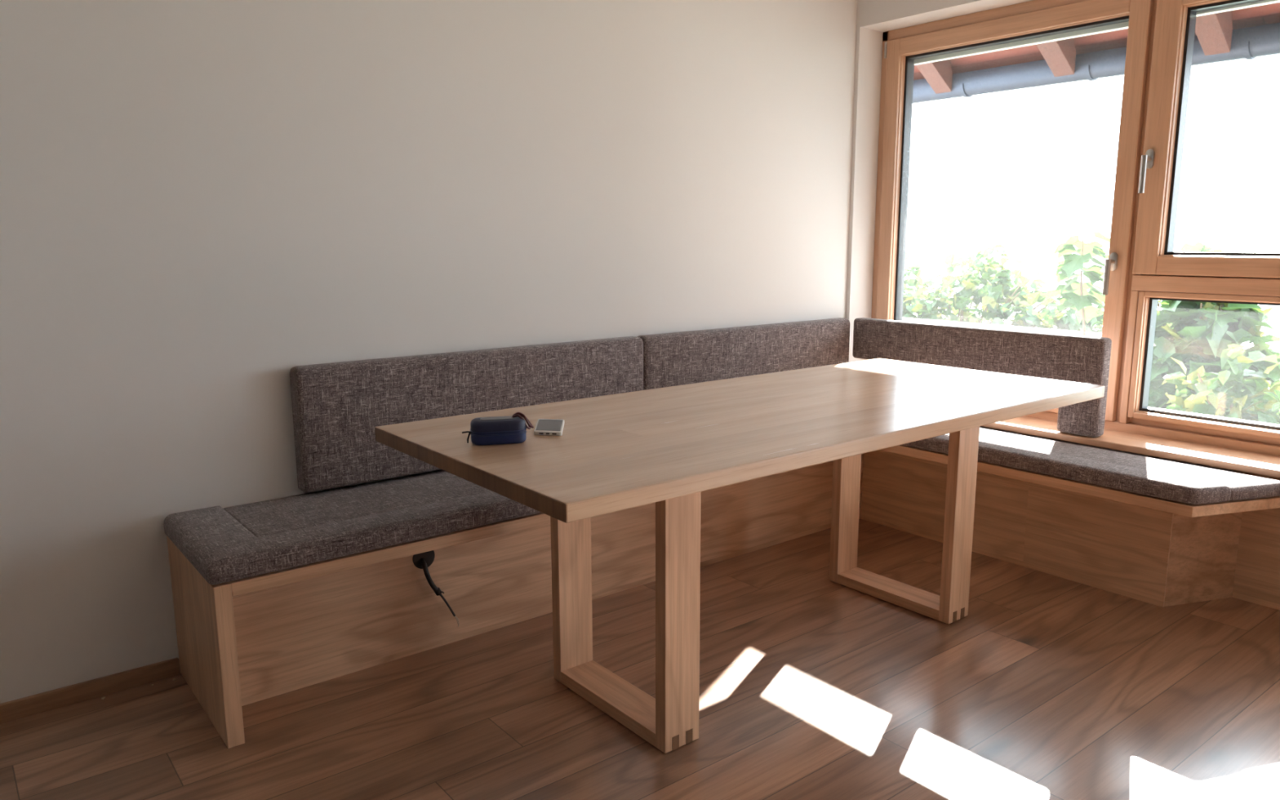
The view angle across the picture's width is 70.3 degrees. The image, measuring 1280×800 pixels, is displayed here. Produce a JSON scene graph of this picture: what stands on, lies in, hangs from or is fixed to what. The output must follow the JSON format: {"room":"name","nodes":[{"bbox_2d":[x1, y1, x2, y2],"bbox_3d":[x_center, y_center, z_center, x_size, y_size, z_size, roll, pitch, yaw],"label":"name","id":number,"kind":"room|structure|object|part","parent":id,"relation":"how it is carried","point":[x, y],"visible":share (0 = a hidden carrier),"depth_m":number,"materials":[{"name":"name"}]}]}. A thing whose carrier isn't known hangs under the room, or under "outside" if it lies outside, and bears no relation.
{"room":"dining room","nodes":[
{"label":"dining room","id":0,"kind":"room"},
{"bbox_2d":[0,0,857,703],"bbox_3d":[-2.443,-0.380,1.675,9.071,2.668,0.184,-8,13,-38],"label":"wall","id":1,"kind":"structure","parent":0,"point":[203,202],"depth_m":2.71,"materials":[{"name":"white paint"}]},
{"bbox_2d":[0,657,180,723],"bbox_3d":[-3.562,1.092,0.906,5.678,0.051,0.015,-8,13,-38],"label":"baseboard","id":2,"kind":"structure","parent":1,"relation":"attached to","point":[33,704],"depth_m":2.49,"materials":[{"name":"brown wood"}]},
{"bbox_2d":[289,336,643,493],"bbox_3d":[-0.515,0.017,3.125,1.307,0.382,0.074,-8,13,-38],"label":"backrest cushion","id":3,"kind":"object","parent":1,"relation":"attached to","point":[337,407],"visible":0.73,"depth_m":2.92,"materials":[{"name":"fabric"}]},
{"bbox_2d":[636,317,849,390],"bbox_3d":[0.478,-0.126,3.900,1.224,0.382,0.074,-8,13,-38],"label":"backrest cushion","id":4,"kind":"object","parent":1,"relation":"attached to","point":[692,357],"visible":0.47,"depth_m":3.79,"materials":[{"name":"fabric"}]},
{"bbox_2d":[0,519,1279,799],"bbox_3d":[-0.524,1.407,-0.458,9.071,0.110,6.348,-8,13,-38],"label":"floor","id":5,"kind":"structure","parent":0,"point":[813,686],"depth_m":2.40,"materials":[{"name":"brown wood"}]},
{"bbox_2d":[166,444,1279,748],"bbox_3d":[0.426,0.547,2.804,3.011,0.422,1.889,-8,13,-38],"label":"bench","id":6,"kind":"object","parent":5,"relation":"on","point":[241,642],"visible":0.58,"depth_m":3.03,"materials":[{"name":"brown wood"}]},
{"bbox_3d":[-1.165,0.621,2.428,0.040,0.422,0.512,-8,13,-38],"label":"panel","id":7,"kind":"part","parent":6,"relation":"part of","materials":[{"name":"brown wood"}]},
{"bbox_2d":[163,470,541,584],"bbox_3d":[-0.196,0.240,3.136,2.528,0.059,0.513,-8,13,-38],"label":"seat cushion","id":8,"kind":"object","parent":6,"relation":"on","point":[237,542],"visible":0.56,"depth_m":2.51,"materials":[{"name":"fabric"}]},
{"bbox_2d":[419,558,459,626],"bbox_3d":[-0.607,0.590,2.765,0.113,0.239,0.037,-4,11,-21],"label":"power cable","id":9,"kind":"object","parent":6,"relation":"hanging from","point":[437,590],"visible":1,"depth_m":2.74,"materials":[{"name":"black plastic"}]},
{"bbox_3d":[-0.070,0.490,3.225,2.680,0.387,0.020,-8,13,-38],"label":"panel","id":10,"kind":"part","parent":6,"relation":"part of","materials":[{"name":"brown wood"}]},
{"bbox_3d":[1.389,0.426,3.552,0.020,0.387,1.270,-8,13,-38],"label":"panel","id":11,"kind":"part","parent":6,"relation":"part of","materials":[{"name":"brown wood"}]},
{"bbox_2d":[902,427,1279,505],"bbox_3d":[1.517,0.206,3.303,0.366,0.054,1.340,-8,13,-38],"label":"seat cushion","id":12,"kind":"object","parent":6,"relation":"on","point":[1190,484],"visible":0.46,"depth_m":3.07,"materials":[{"name":"fabric"}]},
{"bbox_3d":[1.919,0.504,3.109,0.305,0.387,0.018,-3,11,-16],"label":"slanted panel","id":13,"kind":"part","parent":6,"relation":"part of","materials":[{"name":"brown wood"}]},
{"bbox_2d":[374,358,1104,753],"bbox_3d":[0.410,0.389,2.705,2.087,0.768,0.884,-8,13,-38],"label":"dining table","id":14,"kind":"object","parent":5,"relation":"on","point":[666,446],"visible":0.97,"depth_m":2.39,"materials":[{"name":"brown wood"}]},
{"bbox_2d":[462,412,533,445],"bbox_3d":[-0.336,0.066,2.153,0.169,0.069,0.074,-2,10,-12],"label":"case","id":15,"kind":"object","parent":14,"relation":"on","point":[495,430],"visible":1,"depth_m":2.12,"materials":[{"name":"blue fabric"}]},
{"bbox_3d":[-0.404,0.087,2.130,0.026,0.026,0.017,-1,10,-3],"label":"zipper pull","id":16,"kind":"part","parent":15,"relation":"part of","materials":[{"name":"black fabric"}]},
{"bbox_3d":[-0.335,0.057,2.152,0.129,0.027,0.070,-3,10,-13],"label":"lid","id":17,"kind":"part","parent":15,"relation":"part of","materials":[{"name":"blue fabric"}]},
{"bbox_3d":[-0.335,0.043,2.149,0.083,0.002,0.033,-3,10,-13],"label":"lid panel","id":18,"kind":"part","parent":15,"relation":"part of","materials":[{"name":"fabric"}]},
{"bbox_3d":[-0.280,0.049,2.163,0.054,0.039,0.032,1,10,8],"label":"wrist cord","id":19,"kind":"part","parent":15,"relation":"part of","materials":[{"name":"red fabric"}]},
{"bbox_2d":[533,418,564,435],"bbox_3d":[-0.229,0.068,2.304,0.070,0.010,0.172,-1,10,-2],"label":"power bank","id":20,"kind":"object","parent":14,"relation":"on","point":[552,427],"visible":1,"depth_m":2.27,"materials":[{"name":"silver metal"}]},
{"bbox_3d":[-0.193,0.435,2.560,0.111,0.726,0.038,-8,13,-38],"label":"leg","id":21,"kind":"part","parent":14,"relation":"part of","materials":[{"name":"brown wood"}]},
{"bbox_3d":[-0.049,0.806,2.444,0.111,0.035,0.421,-8,13,-38],"label":"foot rail","id":22,"kind":"part","parent":14,"relation":"part of","materials":[{"name":"brown wood"}]},
{"bbox_3d":[0.092,0.498,2.206,0.111,0.726,0.038,-8,13,-38],"label":"leg","id":23,"kind":"part","parent":14,"relation":"part of","materials":[{"name":"brown wood"}]},
{"bbox_3d":[0.747,0.300,3.293,0.111,0.726,0.038,-8,13,-38],"label":"leg","id":24,"kind":"part","parent":14,"relation":"part of","materials":[{"name":"brown wood"}]},
{"bbox_3d":[0.891,0.671,3.177,0.111,0.035,0.421,-8,13,-38],"label":"foot rail","id":25,"kind":"part","parent":14,"relation":"part of","materials":[{"name":"brown wood"}]},
{"bbox_3d":[1.032,0.362,2.938,0.111,0.726,0.038,-8,13,-38],"label":"leg","id":26,"kind":"part","parent":14,"relation":"part of","materials":[{"name":"brown wood"}]},
{"bbox_2d":[845,0,1233,471],"bbox_3d":[2.927,-0.458,1.990,0.251,2.668,5.980,-8,13,-38],"label":"wall","id":27,"kind":"structure","parent":0,"point":[874,17],"depth_m":4.16,"materials":[{"name":"white paint"}]},
{"bbox_2d":[871,0,1279,456],"bbox_3d":[1.872,-0.684,3.401,0.186,1.702,2.392,-8,13,-38],"label":"window","id":28,"kind":"structure","parent":27,"relation":"in","point":[1033,19],"depth_m":3.56,"materials":[{"name":"brown wood"}]},
{"bbox_3d":[1.504,-0.777,3.854,0.064,1.585,1.140,-8,13,-38],"label":"sash","id":29,"kind":"part","parent":28,"relation":"part of","materials":[{"name":"brown wood"}]},
{"bbox_3d":[1.781,-0.480,3.452,0.060,0.157,0.030,-8,13,-38],"label":"handle","id":30,"kind":"part","parent":28,"relation":"part of","materials":[{"name":"metal"}]},
{"bbox_2d":[1119,274,1279,439],"bbox_3d":[2.247,-0.129,3.061,0.099,0.588,1.141,-8,13,-38],"label":"window","id":31,"kind":"structure","parent":28,"relation":"attached to","point":[1147,290],"depth_m":3.36,"materials":[{"name":"brown wood"}]},
{"bbox_2d":[1132,0,1279,278],"bbox_3d":[2.215,-0.898,2.899,0.159,1.016,1.140,-8,13,-38],"label":"window","id":32,"kind":"structure","parent":28,"relation":"attached to","point":[1161,164],"depth_m":3.27,"materials":[{"name":"brown wood"}]},
{"bbox_3d":[1.841,-0.833,3.311,0.060,0.157,0.030,-8,13,-38],"label":"handle","id":33,"kind":"part","parent":32,"relation":"part of","materials":[{"name":"metal"}]},
{"bbox_2d":[982,416,1279,478],"bbox_3d":[1.883,0.169,3.333,0.233,0.026,2.740,-8,13,-38],"label":"window sill","id":34,"kind":"structure","parent":27,"relation":"attached to","point":[1254,463],"depth_m":3.27,"materials":[{"name":"brown wood"}]},
{"bbox_2d":[852,317,1111,437],"bbox_3d":[1.369,-0.121,3.823,0.074,0.373,1.149,-8,13,-38],"label":"backrest cushion","id":35,"kind":"object","parent":34,"relation":"on","point":[1085,359],"visible":0.79,"depth_m":3.63,"materials":[{"name":"fabric"}]},
{"bbox_2d":[1231,470,1279,609],"bbox_3d":[2.387,0.531,2.742,0.010,0.460,1.104,-8,13,-38],"label":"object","id":36,"kind":"object","parent":27,"relation":"attached to","point":[1257,571],"depth_m":3.09,"materials":[{"name":"brown wood"}]},
{"bbox_2d":[913,2,1279,79],"bbox_3d":[1.490,-2.175,4.701,1.191,0.806,10.580,-8,13,-38],"label":"boards","id":37,"kind":"object","parent":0,"point":[1268,14],"depth_m":4.62,"materials":[{"name":"brown wood"}]},
{"bbox_2d":[915,59,952,93],"bbox_3d":[1.324,-2.134,4.823,1.071,0.871,0.105,-8,13,-38],"label":"rafter","id":38,"kind":"object","parent":37,"relation":"attached to","point":[939,74],"visible":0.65,"depth_m":5.14,"materials":[{"name":"brown wood"}]},
{"bbox_2d":[1035,38,1075,76],"bbox_3d":[1.763,-2.037,4.277,1.071,0.871,0.105,-8,13,-38],"label":"rafter","id":39,"kind":"object","parent":37,"relation":"attached to","point":[1060,55],"visible":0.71,"depth_m":4.59,"materials":[{"name":"brown wood"}]},
{"bbox_2d":[912,22,1279,103],"bbox_3d":[1.915,-1.778,5.114,0.136,0.129,10.580,-8,13,-38],"label":"gutter","id":40,"kind":"object","parent":37,"relation":"attached to","point":[1250,42],"visible":0.49,"depth_m":4.64,"materials":[{"name":"metal"}]},
{"bbox_2d":[1195,10,1232,55],"bbox_3d":[2.203,-1.941,3.730,1.071,0.871,0.105,-8,13,-38],"label":"rafter","id":41,"kind":"object","parent":37,"relation":"attached to","point":[1213,32],"visible":0.71,"depth_m":4.05,"materials":[{"name":"brown wood"}]},
{"label":"outside","id":42,"kind":"structure","parent":0,"visible":0},
{"bbox_3d":[1.774,0.190,6.838,3.717,0.092,19.320,-8,13,-38],"label":"ground","id":43,"kind":"structure","parent":42,"visible":0},
{"bbox_2d":[902,317,1102,337],"bbox_3d":[0.910,-0.686,9.623,0.184,0.653,8.188,-8,13,-38],"label":"wall","id":44,"kind":"structure","parent":43,"relation":"on","point":[908,319],"depth_m":7.08,"materials":[{"name":"paint"}]},
{"bbox_2d":[902,244,1104,333],"bbox_3d":[2.925,-0.734,8.447,1.288,1.408,3.404,-8,13,-38],"label":"hedge","id":45,"kind":"object","parent":43,"relation":"on","point":[922,301],"visible":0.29,"depth_m":8.03,"materials":[{"name":"green plant"}]},
{"bbox_3d":[2.997,-0.665,8.504,0.568,1.012,2.404,-8,13,-38],"label":"stem","id":46,"kind":"part","parent":45,"relation":"part of","materials":[{"name":"green plant"}]},
{"bbox_2d":[1044,231,1110,335],"bbox_3d":[2.792,-0.373,5.802,0.299,1.377,0.459,-8,13,-38],"label":"young tree","id":47,"kind":"object","parent":43,"relation":"on","point":[1072,293],"visible":0.84,"depth_m":5.73,"materials":[{"name":"green plant"}]},
{"bbox_2d":[1147,241,1279,415],"bbox_3d":[3.326,-0.186,5.416,0.944,1.494,0.999,-8,13,-38],"label":"shrub","id":48,"kind":"object","parent":43,"relation":"on","point":[1195,334],"visible":0.33,"depth_m":5.21,"materials":[{"name":"green plant"}]},
{"bbox_3d":[3.310,-0.139,5.465,0.365,1.036,0.334,0,10,-1],"label":"stem","id":49,"kind":"part","parent":48,"relation":"part of","materials":[{"name":"green plant"}]},
{"bbox_2d":[1161,340,1279,424],"bbox_3d":[2.927,0.196,4.406,0.745,0.957,0.884,-8,13,-38],"label":"leafy shrub","id":50,"kind":"object","parent":43,"relation":"on","point":[1228,392],"visible":0.28,"depth_m":4.37,"materials":[{"name":"green plant"}]},
{"bbox_3d":[2.913,0.235,4.397,0.471,0.687,0.124,9,14,42],"label":"stem","id":51,"kind":"part","parent":50,"relation":"part of","materials":[{"name":"green plant"}]},
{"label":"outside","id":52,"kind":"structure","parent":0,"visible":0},
{"bbox_2d":[904,253,1279,352],"bbox_3d":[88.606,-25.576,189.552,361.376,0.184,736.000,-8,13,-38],"label":"landscape","id":53,"kind":"structure","parent":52,"point":[931,265],"depth_m":218.63,"materials":[{"name":"white"}]}
]}

